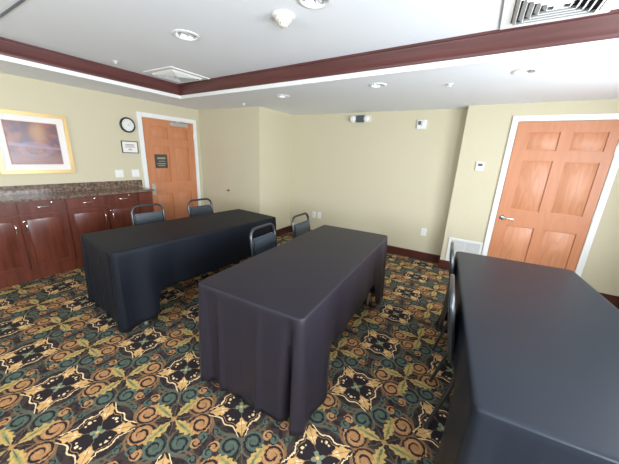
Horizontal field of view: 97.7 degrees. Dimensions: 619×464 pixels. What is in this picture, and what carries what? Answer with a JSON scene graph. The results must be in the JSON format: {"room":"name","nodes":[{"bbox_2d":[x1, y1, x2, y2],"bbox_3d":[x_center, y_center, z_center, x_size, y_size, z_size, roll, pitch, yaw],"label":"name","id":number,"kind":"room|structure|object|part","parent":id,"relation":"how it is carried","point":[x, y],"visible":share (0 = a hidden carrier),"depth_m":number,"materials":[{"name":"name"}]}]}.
{"room":"hotel meeting room","nodes":[
{"label":"hotel meeting room","id":0,"kind":"room"},
{"bbox_2d":[0,73,203,205],"bbox_3d":[-3.792,-0.673,2.671,0.150,2.600,6.306,12,18,29],"label":"wall","id":1,"kind":"structure","parent":0,"point":[96,135],"depth_m":3.67,"materials":[{"name":"paint"}]},
{"bbox_2d":[0,109,75,173],"bbox_3d":[-3.285,-1.058,3.233,0.030,0.700,0.690,12,18,29],"label":"framed picture","id":2,"kind":"object","parent":1,"relation":"attached to","point":[30,142],"visible":1,"depth_m":3.22,"materials":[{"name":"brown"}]},
{"bbox_2d":[2,120,62,163],"bbox_3d":[-3.285,-1.058,3.233,0.003,0.470,0.456,12,18,29],"label":"print","id":3,"kind":"object","parent":2,"relation":"attached to","point":[25,141],"depth_m":3.21},
{"bbox_2d":[0,180,142,195],"bbox_3d":[-3.217,-0.581,3.535,0.020,0.105,1.995,12,18,29],"label":"backsplash","id":4,"kind":"structure","parent":1,"relation":"attached to","point":[63,187],"depth_m":3.54,"materials":[{"name":"stone"}]},
{"bbox_2d":[115,170,123,176],"bbox_3d":[-2.861,-0.880,4.071,0.008,0.112,0.112,12,18,29],"label":"switch plate","id":5,"kind":"object","parent":1,"relation":"attached to","point":[119,173],"visible":1,"depth_m":4.07,"materials":[{"name":"white plastic"}]},
{"bbox_2d":[119,117,135,132],"bbox_3d":[-2.715,-1.599,4.040,0.034,0.216,0.216,12,18,29],"label":"wall clock","id":6,"kind":"object","parent":1,"relation":"attached to","point":[127,124],"visible":1,"depth_m":4.04,"materials":[{"name":"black plastic"}]},
{"bbox_2d":[121,141,138,152],"bbox_3d":[-2.739,-1.296,4.125,0.016,0.175,0.234,12,18,29],"label":"framed certificate","id":7,"kind":"object","parent":1,"relation":"attached to","point":[127,146],"visible":1,"depth_m":4.12,"materials":[{"name":"white paper"}]},
{"bbox_2d":[132,169,139,176],"bbox_3d":[-2.741,-0.929,4.264,0.008,0.112,0.112,12,18,29],"label":"switch plate","id":8,"kind":"object","parent":1,"relation":"attached to","point":[135,172],"visible":1,"depth_m":4.26,"materials":[{"name":"white plastic"}]},
{"bbox_2d":[136,111,200,219],"bbox_3d":[-2.363,-0.934,4.791,0.138,2.078,1.044,12,18,29],"label":"door","id":9,"kind":"structure","parent":1,"relation":"in","point":[174,186],"depth_m":4.73,"materials":[{"name":"brown wood"}]},
{"bbox_3d":[-2.563,-0.720,4.566,0.050,0.200,0.150,12,18,29],"label":"handle","id":10,"kind":"part","parent":9,"relation":"part of","materials":[{"name":"silver metal"}]},
{"bbox_3d":[-2.475,-1.637,4.460,0.015,0.180,0.250,12,18,29],"label":"panel","id":11,"kind":"part","parent":9,"relation":"part of","materials":[{"name":"brown wood"}]},
{"bbox_2d":[155,154,167,167],"bbox_3d":[-2.494,-1.192,4.557,0.010,0.224,0.210,12,18,29],"label":"door sign","id":12,"kind":"object","parent":9,"relation":"attached to","point":[161,161],"visible":1,"depth_m":4.55,"materials":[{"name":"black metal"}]},
{"bbox_3d":[-2.497,-1.147,4.598,0.015,0.580,0.250,12,18,29],"label":"panel","id":13,"kind":"part","parent":9,"relation":"part of","materials":[{"name":"brown wood"}]},
{"bbox_3d":[-2.532,-0.388,4.812,0.015,0.580,0.250,12,18,29],"label":"panel","id":14,"kind":"part","parent":9,"relation":"part of","materials":[{"name":"brown wood"}]},
{"bbox_3d":[-2.284,-1.715,4.767,0.015,0.180,0.250,12,18,29],"label":"panel","id":15,"kind":"part","parent":9,"relation":"part of","materials":[{"name":"brown wood"}]},
{"bbox_3d":[-2.306,-1.225,4.905,0.015,0.580,0.250,12,18,29],"label":"panel","id":16,"kind":"part","parent":9,"relation":"part of","materials":[{"name":"brown wood"}]},
{"bbox_3d":[-2.341,-0.465,5.120,0.015,0.580,0.250,12,18,29],"label":"panel","id":17,"kind":"part","parent":9,"relation":"part of","materials":[{"name":"brown wood"}]},
{"bbox_2d":[198,106,292,229],"bbox_3d":[-1.251,-1.321,5.382,1.628,2.600,1.091,12,18,29],"label":"wall","id":18,"kind":"structure","parent":0,"point":[246,151],"depth_m":4.85,"materials":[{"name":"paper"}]},
{"bbox_2d":[0,232,618,463],"bbox_3d":[-0.682,1.097,1.844,6.900,0.080,7.397,12,18,29],"label":"floor","id":19,"kind":"structure","parent":0,"point":[75,388],"depth_m":1.84,"materials":[{"name":"carpet"}]},
{"bbox_2d":[0,199,77,288],"bbox_3d":[-3.349,0.094,3.122,0.436,0.918,0.848,12,18,29],"label":"base cabinet","id":20,"kind":"object","parent":19,"relation":"on","point":[36,242],"visible":1,"depth_m":3.10,"materials":[{"name":"brown wood"}]},
{"bbox_3d":[-3.292,-0.201,2.756,0.019,0.120,0.409,12,18,29],"label":"drawer","id":21,"kind":"part","parent":20,"relation":"part of","materials":[{"name":"brown wood"}]},
{"bbox_3d":[-3.309,0.174,2.862,0.019,0.620,0.409,12,18,29],"label":"door","id":22,"kind":"part","parent":20,"relation":"part of","materials":[{"name":"brown wood"}]},
{"bbox_3d":[-3.072,-0.291,3.109,0.019,0.120,0.409,12,18,29],"label":"drawer","id":23,"kind":"part","parent":20,"relation":"part of","materials":[{"name":"brown wood"}]},
{"bbox_3d":[-3.090,0.084,3.215,0.019,0.620,0.409,12,18,29],"label":"door","id":24,"kind":"part","parent":20,"relation":"part of","materials":[{"name":"brown wood"}]},
{"bbox_2d":[0,180,153,203],"bbox_3d":[-3.046,-0.531,3.441,0.423,0.135,1.995,12,18,29],"label":"countertop","id":25,"kind":"structure","parent":20,"relation":"on","point":[22,193],"depth_m":3.46,"materials":[{"name":"stone"}]},
{"bbox_2d":[64,192,139,267],"bbox_3d":[-2.913,-0.084,3.824,0.436,0.918,0.838,12,18,29],"label":"base cabinet","id":26,"kind":"object","parent":19,"relation":"on","point":[89,214],"visible":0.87,"depth_m":3.58,"materials":[{"name":"brown wood"}]},
{"bbox_3d":[-2.852,-0.381,3.464,0.019,0.120,0.414,12,18,29],"label":"drawer","id":27,"kind":"part","parent":26,"relation":"part of","materials":[{"name":"brown wood"}]},
{"bbox_3d":[-2.869,-0.006,3.570,0.019,0.620,0.414,12,18,29],"label":"door","id":28,"kind":"part","parent":26,"relation":"part of","materials":[{"name":"brown wood"}]},
{"bbox_3d":[-2.635,-0.469,3.813,0.019,0.120,0.394,12,18,29],"label":"drawer","id":29,"kind":"part","parent":26,"relation":"part of","materials":[{"name":"brown wood"}]},
{"bbox_3d":[-2.652,-0.094,3.918,0.019,0.620,0.394,12,18,29],"label":"door","id":30,"kind":"part","parent":26,"relation":"part of","materials":[{"name":"brown wood"}]},
{"bbox_2d":[137,191,153,212],"bbox_3d":[-2.654,-0.198,4.272,0.402,0.918,0.218,12,18,29],"label":"base cabinet","id":31,"kind":"object","parent":19,"relation":"on","point":[143,197],"visible":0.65,"depth_m":4.08,"materials":[{"name":"brown wood"}]},
{"bbox_3d":[-2.473,-0.535,4.074,0.019,0.120,0.200,12,18,29],"label":"drawer","id":32,"kind":"part","parent":31,"relation":"part of","materials":[{"name":"brown wood"}]},
{"bbox_3d":[-2.490,-0.160,4.180,0.019,0.620,0.200,12,18,29],"label":"filler panel","id":33,"kind":"part","parent":31,"relation":"part of","materials":[{"name":"brown wood"}]},
{"bbox_2d":[130,203,165,225],"bbox_3d":[-1.809,0.133,3.288,0.525,0.883,0.427,13,19,34],"label":"banquet chair","id":34,"kind":"object","parent":19,"relation":"on","point":[150,217],"visible":0.29,"depth_m":3.31,"materials":[{"name":"grey fabric"}]},
{"bbox_3d":[-1.974,-0.108,3.352,0.071,0.265,0.336,13,19,34],"label":"backrest","id":35,"kind":"part","parent":34,"relation":"part of","materials":[{"name":"grey fabric"}]},
{"bbox_2d":[187,198,213,216],"bbox_3d":[-1.388,-0.002,3.835,0.525,0.883,0.427,13,19,34],"label":"banquet chair","id":36,"kind":"object","parent":19,"relation":"on","point":[205,209],"visible":0.22,"depth_m":3.86,"materials":[{"name":"grey fabric"}]},
{"bbox_3d":[-1.553,-0.243,3.899,0.071,0.265,0.336,13,19,34],"label":"backrest","id":37,"kind":"part","parent":36,"relation":"part of","materials":[{"name":"grey fabric"}]},
{"bbox_2d":[249,223,276,256],"bbox_3d":[-0.254,0.398,2.603,0.525,0.883,0.427,11,18,27],"label":"banquet chair","id":38,"kind":"object","parent":19,"relation":"on","point":[258,245],"visible":0.24,"depth_m":2.59,"materials":[{"name":"grey fabric"}]},
{"bbox_3d":[-0.434,0.163,2.643,0.071,0.265,0.336,11,18,27],"label":"backrest","id":39,"kind":"part","parent":38,"relation":"part of","materials":[{"name":"grey fabric"}]},
{"bbox_2d":[291,212,309,238],"bbox_3d":[0.091,0.253,3.176,0.525,0.883,0.427,11,18,27],"label":"banquet chair","id":40,"kind":"object","parent":19,"relation":"on","point":[301,228],"visible":0.2,"depth_m":3.15,"materials":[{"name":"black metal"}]},
{"bbox_3d":[-0.090,0.017,3.217,0.071,0.265,0.336,11,18,27],"label":"backrest","id":41,"kind":"part","parent":40,"relation":"part of","materials":[{"name":"grey fabric"}]},
{"bbox_2d":[366,292,369,304],"bbox_3d":[0.054,0.543,2.376,0.720,0.742,1.790,11,18,27],"label":"folding table","id":42,"kind":"object","parent":19,"relation":"on","point":[368,295],"visible":0.07,"depth_m":2.92,"materials":[{"name":"metal"}]},
{"bbox_2d":[198,225,387,435],"bbox_3d":[0.056,0.517,2.367,0.871,0.717,1.900,11,18,27],"label":"tablecloth","id":43,"kind":"object","parent":42,"relation":"on","point":[270,321],"visible":1,"depth_m":1.64,"materials":[{"name":"black fabric"}]},
{"bbox_2d":[423,274,454,428],"bbox_3d":[1.026,0.749,1.570,0.525,0.883,0.427,10,18,26],"label":"banquet chair","id":44,"kind":"object","parent":19,"relation":"on","point":[451,299],"visible":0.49,"depth_m":1.49,"materials":[{"name":"black metal"}]},
{"bbox_3d":[0.926,0.848,1.869,0.118,0.522,0.033,14,20,36],"label":"leg","id":45,"kind":"part","parent":44,"relation":"part of","materials":[{"name":"black metal"}]},
{"bbox_3d":[0.751,0.931,1.545,0.118,0.522,0.033,7,16,16],"label":"leg","id":46,"kind":"part","parent":44,"relation":"part of","materials":[{"name":"black metal"}]},
{"bbox_3d":[0.844,0.514,1.607,0.071,0.265,0.336,10,18,26],"label":"backrest","id":47,"kind":"part","parent":44,"relation":"part of","materials":[{"name":"grey plastic"}]},
{"bbox_3d":[0.841,0.475,1.599,0.083,0.388,0.391,10,18,26],"label":"frame","id":48,"kind":"part","parent":44,"relation":"part of","materials":[{"name":"black metal"}]},
{"bbox_2d":[432,242,453,350],"bbox_3d":[1.381,0.575,2.244,0.525,0.883,0.427,10,18,26],"label":"banquet chair","id":49,"kind":"object","parent":19,"relation":"on","point":[451,259],"visible":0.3,"depth_m":2.20,"materials":[{"name":"black metal"}]},
{"bbox_3d":[1.281,0.674,2.543,0.118,0.522,0.033,14,20,36],"label":"leg","id":50,"kind":"part","parent":49,"relation":"part of","materials":[{"name":"black metal"}]},
{"bbox_3d":[1.107,0.757,2.220,0.118,0.522,0.033,7,16,16],"label":"leg","id":51,"kind":"part","parent":49,"relation":"part of","materials":[{"name":"black metal"}]},
{"bbox_3d":[1.197,0.301,2.273,0.083,0.388,0.391,10,18,26],"label":"frame","id":52,"kind":"part","parent":49,"relation":"part of","materials":[{"name":"black metal"}]},
{"bbox_3d":[-1.274,0.285,3.074,0.700,0.742,1.790,13,19,34],"label":"folding table","id":53,"kind":"object","parent":19,"relation":"on","visible":0},
{"bbox_2d":[80,209,276,332],"bbox_3d":[-1.271,0.242,3.059,0.852,0.682,1.895,13,19,34],"label":"tablecloth","id":54,"kind":"object","parent":53,"relation":"on","point":[127,269],"visible":0.91,"depth_m":2.45,"materials":[{"name":"black fabric"}]},
{"bbox_3d":[1.300,0.813,1.624,0.790,0.742,1.790,10,17,24],"label":"folding table","id":55,"kind":"object","parent":19,"relation":"on","visible":0},
{"bbox_2d":[434,251,618,463],"bbox_3d":[1.301,0.795,1.620,0.900,0.737,1.868,10,17,24],"label":"tablecloth","id":56,"kind":"object","parent":55,"relation":"on","point":[536,352],"visible":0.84,"depth_m":1.12,"materials":[{"name":"black fabric"}]},
{"bbox_2d":[0,0,618,83],"bbox_3d":[-0.766,-1.247,0.702,5.340,0.180,4.580,12,18,29],"label":"ceiling","id":57,"kind":"structure","parent":0,"point":[236,36],"depth_m":2.00,"materials":[{"name":"white paint"}]},
{"bbox_2d":[0,0,25,17],"bbox_3d":[-1.758,-1.475,1.691,2.000,0.006,0.015,12,18,29],"label":"trim","id":58,"kind":"structure","parent":57,"relation":"attached to","point":[19,2],"depth_m":1.85,"materials":[{"name":"grey"}]},
{"bbox_2d":[143,66,209,82],"bbox_3d":[-1.633,-1.923,3.339,0.550,0.028,0.530,12,18,29],"label":"ceiling vent","id":59,"kind":"object","parent":57,"relation":"in","point":[171,73],"visible":1,"depth_m":3.26,"materials":[{"name":"white metal"}]},
{"bbox_2d":[172,29,199,40],"bbox_3d":[-0.987,-1.605,2.157,0.206,0.077,0.206,12,18,29],"label":"recessed light","id":60,"kind":"object","parent":57,"relation":"in","point":[181,34],"visible":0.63,"depth_m":2.19,"materials":[{"name":"white"}]},
{"bbox_2d":[272,10,294,27],"bbox_3d":[-0.174,-1.402,1.800,0.148,0.066,0.148,12,18,29],"label":"smoke detector","id":61,"kind":"object","parent":57,"relation":"attached to","point":[283,18],"visible":1,"depth_m":1.76,"materials":[{"name":"white plastic"}]},
{"bbox_2d":[297,0,331,8],"bbox_3d":[0.032,-1.395,1.578,0.206,0.077,0.206,12,18,29],"label":"recessed light","id":62,"kind":"object","parent":57,"relation":"in","point":[311,4],"visible":1,"depth_m":1.65,"materials":[{"name":"white"}]},
{"bbox_2d":[500,0,618,29],"bbox_3d":[1.388,-1.266,1.502,0.530,0.028,0.480,12,18,29],"label":"ceiling vent","id":63,"kind":"object","parent":57,"relation":"in","point":[515,13],"visible":1,"depth_m":1.56,"materials":[{"name":"white metal"}]},
{"bbox_2d":[0,47,618,114],"bbox_3d":[-0.573,-1.278,1.174,6.600,0.340,7.097,12,18,29],"label":"ceiling","id":64,"kind":"structure","parent":0,"point":[592,74],"depth_m":2.84,"materials":[{"name":"white paint"}]},
{"bbox_2d":[276,95,289,97],"bbox_3d":[-0.336,-1.756,3.427,0.172,0.077,0.172,12,18,29],"label":"recessed light","id":65,"kind":"object","parent":64,"relation":"in","point":[280,96],"visible":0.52,"depth_m":3.47,"materials":[{"name":"white"}]},
{"bbox_2d":[0,9,618,95],"bbox_3d":[-0.773,-1.096,0.745,5.260,0.134,4.500,12,18,29],"label":"trim","id":66,"kind":"structure","parent":64,"relation":"attached to","point":[604,26],"depth_m":2.32,"materials":[{"name":"brown wood"}]},
{"bbox_2d":[0,38,618,98],"bbox_3d":[-0.777,-1.012,0.769,5.290,0.042,4.531,12,18,29],"label":"trim","id":67,"kind":"structure","parent":64,"relation":"attached to","point":[609,43],"depth_m":2.35,"materials":[{"name":"white paint"}]},
{"bbox_2d":[369,83,386,87],"bbox_3d":[0.691,-1.507,2.712,0.172,0.077,0.172,12,18,29],"label":"recessed light","id":68,"kind":"object","parent":64,"relation":"in","point":[375,85],"visible":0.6,"depth_m":2.73,"materials":[{"name":"white"}]},
{"bbox_2d":[512,68,538,74],"bbox_3d":[1.694,-1.293,2.115,0.172,0.077,0.172,12,18,29],"label":"recessed light","id":69,"kind":"object","parent":64,"relation":"in","point":[523,71],"visible":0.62,"depth_m":2.13,"materials":[{"name":"white"}]},
{"bbox_2d":[290,108,467,255],"bbox_3d":[0.921,-1.022,4.675,2.882,2.600,0.150,12,18,29],"label":"wall","id":70,"kind":"structure","parent":0,"point":[384,175],"depth_m":4.46,"materials":[{"name":"paint"}]},
{"bbox_2d":[350,115,371,122],"bbox_3d":[0.825,-1.834,4.382,0.340,0.106,0.095,12,18,29],"label":"emergency light","id":71,"kind":"object","parent":70,"relation":"attached to","point":[359,118],"visible":1,"depth_m":4.37,"materials":[{"name":"beige plastic"}]},
{"bbox_2d":[416,120,426,128],"bbox_3d":[1.646,-1.578,3.964,0.132,0.124,0.050,12,18,29],"label":"fire alarm strobe","id":72,"kind":"object","parent":70,"relation":"attached to","point":[421,124],"visible":1,"depth_m":3.96,"materials":[{"name":"white plastic"}]},
{"bbox_2d":[421,228,426,235],"bbox_3d":[1.811,0.000,4.287,0.078,0.122,0.008,12,18,29],"label":"outlet plate","id":73,"kind":"object","parent":70,"relation":"attached to","point":[423,230],"visible":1,"depth_m":4.28,"materials":[{"name":"white plastic"}]},
{"bbox_2d":[276,225,618,307],"bbox_3d":[0.907,0.349,4.366,6.600,0.132,0.955,12,18,29],"label":"baseboard","id":74,"kind":"structure","parent":70,"relation":"attached to","point":[419,255],"depth_m":4.37,"materials":[{"name":"brown wood"}]},
{"bbox_2d":[440,99,618,295],"bbox_3d":[3.127,-0.536,3.314,2.390,2.600,0.339,12,18,29],"label":"wall","id":75,"kind":"structure","parent":0,"point":[487,127],"depth_m":3.42,"materials":[{"name":"paint"}]},
{"bbox_2d":[445,237,482,260],"bbox_3d":[2.210,0.284,3.880,0.424,0.355,0.014,12,18,29],"label":"air vent","id":76,"kind":"object","parent":75,"relation":"in","point":[461,245],"visible":0.59,"depth_m":3.86,"materials":[{"name":"white plastic"}]},
{"bbox_2d":[475,162,484,170],"bbox_3d":[2.244,-0.864,3.560,0.096,0.110,0.026,12,18,29],"label":"thermostat","id":77,"kind":"object","parent":75,"relation":"attached to","point":[479,165],"visible":1,"depth_m":3.55,"materials":[{"name":"white plastic"}]},
{"bbox_2d":[481,113,618,276],"bbox_3d":[2.858,-0.292,3.296,1.036,2.118,0.070,12,18,29],"label":"door","id":78,"kind":"structure","parent":75,"relation":"in","point":[559,180],"depth_m":3.23,"materials":[{"name":"brown wood"}]},
{"bbox_3d":[2.551,-0.181,3.503,0.153,0.066,0.052,12,18,29],"label":"handle","id":79,"kind":"part","parent":78,"relation":"part of","materials":[{"name":"silver metal"}]},
{"bbox_3d":[2.693,0.189,3.550,0.270,0.520,0.015,12,18,29],"label":"panel","id":80,"kind":"part","parent":78,"relation":"part of","materials":[{"name":"brown wood"}]},
{"bbox_3d":[2.728,-0.566,3.337,0.270,0.590,0.015,12,18,29],"label":"panel","id":81,"kind":"part","parent":78,"relation":"part of","materials":[{"name":"brown wood"}]},
{"bbox_3d":[2.751,-1.071,3.194,0.270,0.185,0.015,12,18,29],"label":"panel","id":82,"kind":"part","parent":78,"relation":"part of","materials":[{"name":"brown wood"}]},
{"bbox_3d":[3.033,0.259,3.356,0.275,0.520,0.015,12,18,29],"label":"panel","id":83,"kind":"part","parent":78,"relation":"part of","materials":[{"name":"brown wood"}]},
{"bbox_3d":[3.068,-0.496,3.143,0.275,0.590,0.015,12,18,29],"label":"panel","id":84,"kind":"part","parent":78,"relation":"part of","materials":[{"name":"brown wood"}]},
{"bbox_3d":[3.091,-1.001,3.001,0.275,0.185,0.015,12,18,29],"label":"panel","id":85,"kind":"part","parent":78,"relation":"part of","materials":[{"name":"brown wood"}]}
]}

